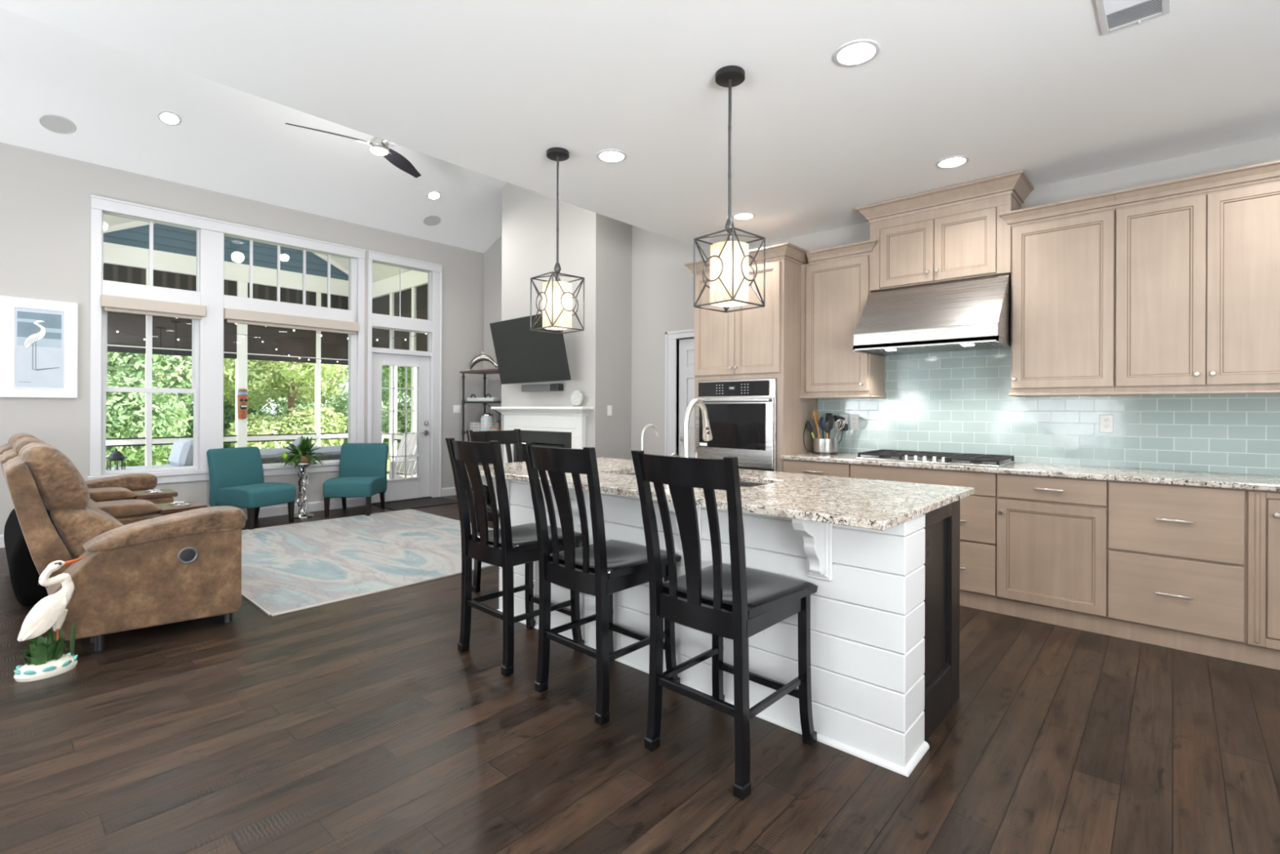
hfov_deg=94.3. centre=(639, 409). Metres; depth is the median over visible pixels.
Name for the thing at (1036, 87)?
ceiling
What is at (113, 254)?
beam
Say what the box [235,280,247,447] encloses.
column
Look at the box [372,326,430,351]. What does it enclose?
window
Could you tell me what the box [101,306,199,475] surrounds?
window
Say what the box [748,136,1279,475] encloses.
wall
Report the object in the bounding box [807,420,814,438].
spoon
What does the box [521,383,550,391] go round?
grille
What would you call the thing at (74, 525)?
lumbar cushion
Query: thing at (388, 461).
ground
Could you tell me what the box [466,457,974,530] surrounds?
island countertop
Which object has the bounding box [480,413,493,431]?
glass jar
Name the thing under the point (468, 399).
serving tray
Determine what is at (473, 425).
wire basket
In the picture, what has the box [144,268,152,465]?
column
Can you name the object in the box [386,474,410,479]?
floor
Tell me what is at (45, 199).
wall
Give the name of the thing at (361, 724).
floor
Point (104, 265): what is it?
string lights
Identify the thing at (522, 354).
television
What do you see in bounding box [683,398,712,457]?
faucet
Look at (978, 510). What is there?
base cabinet
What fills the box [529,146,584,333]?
pendant light
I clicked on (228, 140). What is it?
ceiling
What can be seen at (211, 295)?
trim
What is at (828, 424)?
spoon
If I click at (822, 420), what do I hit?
serving spoon
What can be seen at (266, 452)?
cushion
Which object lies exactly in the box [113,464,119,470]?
candle
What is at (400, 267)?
window
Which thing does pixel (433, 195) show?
recessed light
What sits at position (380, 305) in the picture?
screen
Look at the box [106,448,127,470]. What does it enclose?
lantern
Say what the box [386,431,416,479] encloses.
chair
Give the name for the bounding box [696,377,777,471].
oven
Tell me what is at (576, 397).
vase
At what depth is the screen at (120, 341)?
8.60 m
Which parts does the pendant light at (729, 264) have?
stem, lamp shade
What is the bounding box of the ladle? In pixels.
[834,414,845,438]
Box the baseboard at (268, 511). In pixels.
[0,497,365,547]
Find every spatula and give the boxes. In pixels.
[813,410,820,438]
[825,413,832,421]
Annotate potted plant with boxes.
[270,435,333,469]
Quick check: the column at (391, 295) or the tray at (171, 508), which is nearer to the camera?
the tray at (171, 508)
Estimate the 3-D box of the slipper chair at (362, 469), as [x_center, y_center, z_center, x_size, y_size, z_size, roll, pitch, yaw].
[-3.470,0.844,7.264,0.552,0.831,0.675,0,0,-7]
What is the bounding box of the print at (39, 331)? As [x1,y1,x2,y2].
[15,307,64,388]
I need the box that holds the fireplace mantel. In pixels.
[490,406,593,462]
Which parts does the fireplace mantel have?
firebox frame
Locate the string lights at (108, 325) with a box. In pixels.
[107,324,347,362]
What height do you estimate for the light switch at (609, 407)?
0.116 m
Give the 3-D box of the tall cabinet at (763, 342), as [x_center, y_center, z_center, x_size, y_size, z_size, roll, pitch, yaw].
[0.992,-0.013,5.213,1.030,2.578,0.682,0,0,42]
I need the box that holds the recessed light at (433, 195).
[426,191,440,199]
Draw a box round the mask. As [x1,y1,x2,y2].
[236,388,248,419]
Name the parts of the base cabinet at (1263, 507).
door, knob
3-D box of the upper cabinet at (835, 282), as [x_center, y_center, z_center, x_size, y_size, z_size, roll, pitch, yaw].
[1.658,-0.685,4.811,0.641,1.187,0.381,0,0,42]
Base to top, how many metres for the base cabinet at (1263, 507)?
0.883 m
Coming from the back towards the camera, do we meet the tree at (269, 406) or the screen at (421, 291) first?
the tree at (269, 406)
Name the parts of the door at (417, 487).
glazing frame, handle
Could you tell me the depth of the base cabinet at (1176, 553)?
3.15 m
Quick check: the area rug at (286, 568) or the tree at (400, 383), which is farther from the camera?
the tree at (400, 383)
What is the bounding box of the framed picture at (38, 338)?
[0,295,78,398]
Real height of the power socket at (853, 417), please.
0.116 m
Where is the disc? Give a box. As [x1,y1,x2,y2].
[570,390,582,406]
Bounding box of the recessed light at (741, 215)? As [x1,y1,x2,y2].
[732,212,755,220]
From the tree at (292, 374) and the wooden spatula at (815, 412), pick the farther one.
the tree at (292, 374)
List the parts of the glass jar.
lid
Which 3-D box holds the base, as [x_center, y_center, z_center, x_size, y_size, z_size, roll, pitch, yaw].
[-2.850,1.228,2.847,0.182,0.039,0.218,0,0,26]
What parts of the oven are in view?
glass, control panel, handle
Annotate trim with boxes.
[87,194,365,484]
[367,250,443,504]
[664,328,694,456]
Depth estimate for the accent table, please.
6.96 m
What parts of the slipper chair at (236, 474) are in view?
backrest, leg, seat, leg, leg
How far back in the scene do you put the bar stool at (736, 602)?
2.10 m
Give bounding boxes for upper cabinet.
[800,239,886,398]
[855,169,1034,291]
[998,191,1115,396]
[1114,160,1279,395]
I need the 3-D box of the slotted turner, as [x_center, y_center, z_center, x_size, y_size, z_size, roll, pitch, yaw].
[1.540,0.195,4.836,0.068,0.291,0.048,0,0,-32]
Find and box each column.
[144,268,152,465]
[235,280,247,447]
[314,292,320,446]
[389,293,396,479]
[410,286,417,476]
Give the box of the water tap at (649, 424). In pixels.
[640,423,658,450]
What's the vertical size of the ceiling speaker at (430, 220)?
0.091 m
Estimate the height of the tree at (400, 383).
6.251 m
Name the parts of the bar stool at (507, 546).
leg, crest rail, leg, seat, leg, leg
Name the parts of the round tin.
lid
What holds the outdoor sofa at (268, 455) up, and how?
on the floor at (388, 476)
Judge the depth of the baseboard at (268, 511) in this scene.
7.29 m
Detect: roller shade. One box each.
[100,294,205,319]
[223,308,359,334]
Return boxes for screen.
[102,262,146,353]
[151,270,236,359]
[247,283,315,363]
[320,293,348,364]
[372,294,389,348]
[394,288,411,350]
[416,284,427,351]
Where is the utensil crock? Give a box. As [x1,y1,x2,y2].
[813,437,838,454]
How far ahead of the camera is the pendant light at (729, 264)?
2.69 m
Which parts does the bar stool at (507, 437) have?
leg, seat, crest rail, leg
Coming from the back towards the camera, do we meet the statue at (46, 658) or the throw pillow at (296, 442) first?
the throw pillow at (296, 442)
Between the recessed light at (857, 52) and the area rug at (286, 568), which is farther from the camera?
the area rug at (286, 568)
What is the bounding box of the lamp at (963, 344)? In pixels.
[962,343,973,346]
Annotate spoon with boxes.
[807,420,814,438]
[818,417,826,438]
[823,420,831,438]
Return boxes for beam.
[103,220,427,298]
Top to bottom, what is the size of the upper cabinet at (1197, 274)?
1.206 m
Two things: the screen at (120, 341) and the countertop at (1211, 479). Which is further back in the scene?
the screen at (120, 341)
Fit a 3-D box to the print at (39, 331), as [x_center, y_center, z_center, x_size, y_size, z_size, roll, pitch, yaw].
[-5.616,-0.568,5.557,0.002,0.740,0.320,0,0,42]
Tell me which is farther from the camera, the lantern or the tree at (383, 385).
the tree at (383, 385)
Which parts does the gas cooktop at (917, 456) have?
burner, control knob, control knob, control knob, control knob, control knob, burner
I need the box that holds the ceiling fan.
[285,123,421,177]
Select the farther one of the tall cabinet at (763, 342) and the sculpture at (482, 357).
the sculpture at (482, 357)
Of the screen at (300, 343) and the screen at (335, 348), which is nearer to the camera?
the screen at (300, 343)
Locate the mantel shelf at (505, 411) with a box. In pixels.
[490,406,593,415]
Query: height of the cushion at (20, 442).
0.378 m
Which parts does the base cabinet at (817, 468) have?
pull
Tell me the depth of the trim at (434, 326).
8.49 m
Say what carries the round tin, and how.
on the etagere shelf at (486, 371)
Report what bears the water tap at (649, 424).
on the island countertop at (869, 504)
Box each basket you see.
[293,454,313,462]
[470,422,497,431]
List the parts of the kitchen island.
shoe molding, panel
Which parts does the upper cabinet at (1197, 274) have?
door, knob, light rail, crown molding, knob, door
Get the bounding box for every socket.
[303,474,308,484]
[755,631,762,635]
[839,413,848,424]
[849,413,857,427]
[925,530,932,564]
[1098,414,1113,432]
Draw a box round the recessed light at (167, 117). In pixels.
[157,111,181,125]
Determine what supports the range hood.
attached to the wall at (955, 402)
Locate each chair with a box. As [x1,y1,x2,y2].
[206,446,296,529]
[322,443,388,517]
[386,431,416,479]
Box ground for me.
[119,442,410,475]
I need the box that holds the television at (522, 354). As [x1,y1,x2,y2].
[489,313,570,384]
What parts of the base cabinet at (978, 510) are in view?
drawer, drawer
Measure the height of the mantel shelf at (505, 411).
0.102 m
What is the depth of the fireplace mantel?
7.07 m
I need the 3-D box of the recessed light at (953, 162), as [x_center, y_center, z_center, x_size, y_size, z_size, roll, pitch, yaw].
[1.947,-1.540,3.701,0.186,0.007,0.186,0,0,42]
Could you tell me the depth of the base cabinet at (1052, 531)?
3.52 m
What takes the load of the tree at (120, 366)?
on the ground
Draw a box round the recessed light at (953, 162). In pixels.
[935,155,968,168]
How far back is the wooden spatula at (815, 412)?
4.91 m
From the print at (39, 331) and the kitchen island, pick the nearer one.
the kitchen island
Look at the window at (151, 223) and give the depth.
6.22 m
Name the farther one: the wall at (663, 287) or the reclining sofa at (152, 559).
the wall at (663, 287)
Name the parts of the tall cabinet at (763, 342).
door, crown molding, door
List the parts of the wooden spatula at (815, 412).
handle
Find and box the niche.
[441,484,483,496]
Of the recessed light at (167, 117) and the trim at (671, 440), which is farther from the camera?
the trim at (671, 440)
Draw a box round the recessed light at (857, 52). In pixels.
[832,39,879,66]
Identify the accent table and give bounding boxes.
[287,461,318,518]
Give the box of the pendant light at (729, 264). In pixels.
[693,65,765,312]
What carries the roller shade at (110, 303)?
attached to the window at (195, 323)
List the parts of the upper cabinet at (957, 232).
door, frame, crown molding, door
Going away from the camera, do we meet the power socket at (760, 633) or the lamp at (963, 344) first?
the power socket at (760, 633)
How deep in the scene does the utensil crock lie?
4.81 m
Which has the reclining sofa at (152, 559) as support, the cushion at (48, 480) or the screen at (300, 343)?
the cushion at (48, 480)
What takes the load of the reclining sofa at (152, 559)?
on the floor at (361, 724)
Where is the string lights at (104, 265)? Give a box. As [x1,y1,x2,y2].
[103,265,426,341]
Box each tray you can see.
[133,488,177,499]
[155,500,207,514]
[466,393,501,401]
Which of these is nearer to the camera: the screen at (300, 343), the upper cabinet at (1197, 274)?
the upper cabinet at (1197, 274)
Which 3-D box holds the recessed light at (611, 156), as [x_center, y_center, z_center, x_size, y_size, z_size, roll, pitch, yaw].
[-0.174,-1.548,3.632,0.186,0.007,0.186,0,0,42]
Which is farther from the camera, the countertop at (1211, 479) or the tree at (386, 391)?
the tree at (386, 391)
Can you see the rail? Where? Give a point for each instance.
(122, 442)
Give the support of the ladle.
in the utensil crock
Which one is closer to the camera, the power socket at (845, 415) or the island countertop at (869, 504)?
the island countertop at (869, 504)
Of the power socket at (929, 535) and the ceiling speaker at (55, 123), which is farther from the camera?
the ceiling speaker at (55, 123)
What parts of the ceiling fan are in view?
blade, blade, blade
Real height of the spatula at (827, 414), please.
0.311 m
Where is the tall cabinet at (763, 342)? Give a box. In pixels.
[683,242,817,471]
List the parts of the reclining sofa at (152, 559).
console lid, console lid, arm panel, arm panel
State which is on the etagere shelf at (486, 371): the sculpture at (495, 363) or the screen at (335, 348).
the sculpture at (495, 363)
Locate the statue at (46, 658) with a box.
[13,556,86,681]
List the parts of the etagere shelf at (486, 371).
post, post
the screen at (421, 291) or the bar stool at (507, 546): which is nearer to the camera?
the bar stool at (507, 546)
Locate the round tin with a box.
[489,426,501,431]
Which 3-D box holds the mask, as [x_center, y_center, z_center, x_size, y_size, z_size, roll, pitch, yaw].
[-6.442,-0.089,9.621,0.166,0.495,0.156,0,0,42]
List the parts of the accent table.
twisted stem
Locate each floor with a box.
[0,493,1279,853]
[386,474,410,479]
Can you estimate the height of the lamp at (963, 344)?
0.007 m
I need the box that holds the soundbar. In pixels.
[521,383,563,391]
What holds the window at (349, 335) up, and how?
in the wall at (45, 199)
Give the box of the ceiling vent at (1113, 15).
[1094,0,1170,35]
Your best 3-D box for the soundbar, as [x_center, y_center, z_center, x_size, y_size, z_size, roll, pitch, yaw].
[-1.176,-0.262,7.154,0.700,0.087,0.115,0,0,42]
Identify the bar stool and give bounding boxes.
[445,437,584,675]
[466,428,523,592]
[521,442,681,725]
[631,449,817,799]
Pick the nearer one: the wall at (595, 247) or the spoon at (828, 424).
the spoon at (828, 424)
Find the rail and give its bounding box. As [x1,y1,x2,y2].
[106,432,415,446]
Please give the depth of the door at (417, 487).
8.28 m
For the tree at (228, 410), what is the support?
on the ground
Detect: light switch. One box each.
[453,404,460,413]
[607,405,612,415]
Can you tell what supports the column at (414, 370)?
on the floor at (388, 476)
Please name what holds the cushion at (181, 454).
on the armchair at (181, 454)
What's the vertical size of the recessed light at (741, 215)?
0.007 m
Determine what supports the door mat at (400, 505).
on the floor at (361, 724)
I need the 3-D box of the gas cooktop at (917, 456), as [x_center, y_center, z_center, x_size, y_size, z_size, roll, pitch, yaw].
[2.098,0.341,4.242,0.915,0.048,0.515,0,0,42]
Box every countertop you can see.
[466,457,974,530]
[780,452,1279,491]
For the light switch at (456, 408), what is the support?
attached to the wall at (45, 199)
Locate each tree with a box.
[106,351,193,469]
[109,355,267,462]
[164,360,280,423]
[223,358,347,448]
[248,381,389,445]
[328,364,404,414]
[382,365,411,457]
[382,373,411,447]
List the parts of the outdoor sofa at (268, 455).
frame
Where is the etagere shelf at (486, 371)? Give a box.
[459,368,501,493]
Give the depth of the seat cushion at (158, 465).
7.78 m
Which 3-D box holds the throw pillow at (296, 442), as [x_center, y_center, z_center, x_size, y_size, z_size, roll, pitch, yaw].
[-4.986,0.634,8.723,0.120,0.466,0.466,0,0,42]
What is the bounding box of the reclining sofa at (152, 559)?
[0,433,245,651]
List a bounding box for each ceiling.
[0,0,1279,252]
[0,8,506,253]
[103,213,411,283]
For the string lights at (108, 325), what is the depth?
9.58 m
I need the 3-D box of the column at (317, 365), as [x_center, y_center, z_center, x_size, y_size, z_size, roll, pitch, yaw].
[-5.720,-0.394,10.534,0.080,3.370,0.072,0,0,42]
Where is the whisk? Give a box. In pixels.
[834,418,844,439]
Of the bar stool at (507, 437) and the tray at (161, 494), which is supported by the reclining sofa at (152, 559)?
the tray at (161, 494)
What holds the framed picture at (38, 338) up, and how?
attached to the wall at (45, 199)
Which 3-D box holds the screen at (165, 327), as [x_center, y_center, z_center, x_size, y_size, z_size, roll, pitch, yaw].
[-6.898,-1.450,9.222,0.028,1.255,1.074,0,0,42]
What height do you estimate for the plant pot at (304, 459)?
0.080 m
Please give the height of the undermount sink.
0.234 m
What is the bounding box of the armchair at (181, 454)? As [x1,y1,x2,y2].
[106,438,193,470]
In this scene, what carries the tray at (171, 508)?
on the reclining sofa at (152, 559)
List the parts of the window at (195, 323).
sash, sash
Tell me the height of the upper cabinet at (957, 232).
0.631 m
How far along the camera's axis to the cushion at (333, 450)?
8.81 m
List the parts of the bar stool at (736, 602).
leg, crest rail, leg, leg, seat, leg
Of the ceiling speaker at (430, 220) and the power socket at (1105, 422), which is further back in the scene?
the ceiling speaker at (430, 220)
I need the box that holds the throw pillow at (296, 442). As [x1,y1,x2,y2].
[287,436,306,455]
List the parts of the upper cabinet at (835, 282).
door, crown molding, light rail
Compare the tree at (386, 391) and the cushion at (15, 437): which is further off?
the tree at (386, 391)
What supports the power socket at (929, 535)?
attached to the kitchen island
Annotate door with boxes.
[371,352,431,504]
[678,338,694,457]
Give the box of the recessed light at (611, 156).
[596,149,626,163]
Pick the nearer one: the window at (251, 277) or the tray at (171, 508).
the tray at (171, 508)
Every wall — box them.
[0,142,484,534]
[103,223,348,280]
[483,225,710,459]
[501,182,631,462]
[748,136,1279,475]
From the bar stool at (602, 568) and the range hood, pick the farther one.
the range hood
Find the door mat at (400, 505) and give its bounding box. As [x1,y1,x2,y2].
[373,497,457,511]
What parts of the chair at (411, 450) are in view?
leg, rail, seat, armrest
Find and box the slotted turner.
[827,415,834,438]
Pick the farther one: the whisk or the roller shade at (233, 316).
the roller shade at (233, 316)
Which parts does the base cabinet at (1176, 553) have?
pull, pull, drawer, drawer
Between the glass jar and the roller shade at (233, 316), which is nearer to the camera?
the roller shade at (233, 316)
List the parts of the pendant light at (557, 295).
stem, lamp shade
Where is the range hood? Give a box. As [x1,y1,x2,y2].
[853,273,1011,357]
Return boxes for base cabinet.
[783,459,850,477]
[849,463,996,612]
[996,473,1107,635]
[1107,480,1246,662]
[1245,488,1279,670]
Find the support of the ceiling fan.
hanging from the ceiling at (228, 140)
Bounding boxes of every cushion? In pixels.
[8,433,38,446]
[12,436,47,453]
[17,442,89,511]
[45,504,124,559]
[106,464,177,470]
[168,438,193,466]
[259,447,293,457]
[295,445,341,455]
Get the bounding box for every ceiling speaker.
[39,114,75,133]
[422,215,440,226]
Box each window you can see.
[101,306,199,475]
[102,211,199,291]
[223,234,351,310]
[262,333,351,465]
[372,261,431,320]
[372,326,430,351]
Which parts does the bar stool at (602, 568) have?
leg, crest rail, leg, leg, seat, leg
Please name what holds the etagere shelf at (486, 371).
on the floor at (361, 724)
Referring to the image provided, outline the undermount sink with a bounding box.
[623,472,764,487]
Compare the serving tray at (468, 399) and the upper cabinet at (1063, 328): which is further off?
the serving tray at (468, 399)
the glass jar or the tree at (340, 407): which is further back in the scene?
the tree at (340, 407)
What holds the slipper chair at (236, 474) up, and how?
on the floor at (361, 724)
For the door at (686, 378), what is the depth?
6.55 m
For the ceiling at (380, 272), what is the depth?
10.34 m
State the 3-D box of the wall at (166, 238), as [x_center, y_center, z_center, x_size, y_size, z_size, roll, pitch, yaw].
[-6.523,-2.892,9.670,0.050,1.080,4.200,0,0,42]
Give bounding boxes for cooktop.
[856,448,1015,466]
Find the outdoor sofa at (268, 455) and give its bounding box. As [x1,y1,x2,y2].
[259,445,341,463]
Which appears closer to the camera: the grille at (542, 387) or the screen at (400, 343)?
the grille at (542, 387)
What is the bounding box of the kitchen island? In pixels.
[480,475,959,776]
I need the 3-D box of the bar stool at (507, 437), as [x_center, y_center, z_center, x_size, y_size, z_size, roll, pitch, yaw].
[-0.871,0.708,4.161,0.595,1.122,0.472,0,0,42]
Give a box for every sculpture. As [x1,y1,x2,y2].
[466,351,496,370]
[493,360,497,368]
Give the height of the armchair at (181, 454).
0.842 m
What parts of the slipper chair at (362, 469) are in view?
leg, leg, seat, backrest, leg, leg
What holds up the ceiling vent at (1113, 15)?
in the ceiling at (1036, 87)
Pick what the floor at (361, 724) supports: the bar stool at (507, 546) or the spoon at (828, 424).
the bar stool at (507, 546)
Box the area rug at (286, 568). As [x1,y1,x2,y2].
[241,508,494,616]
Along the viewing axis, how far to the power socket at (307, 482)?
7.27 m

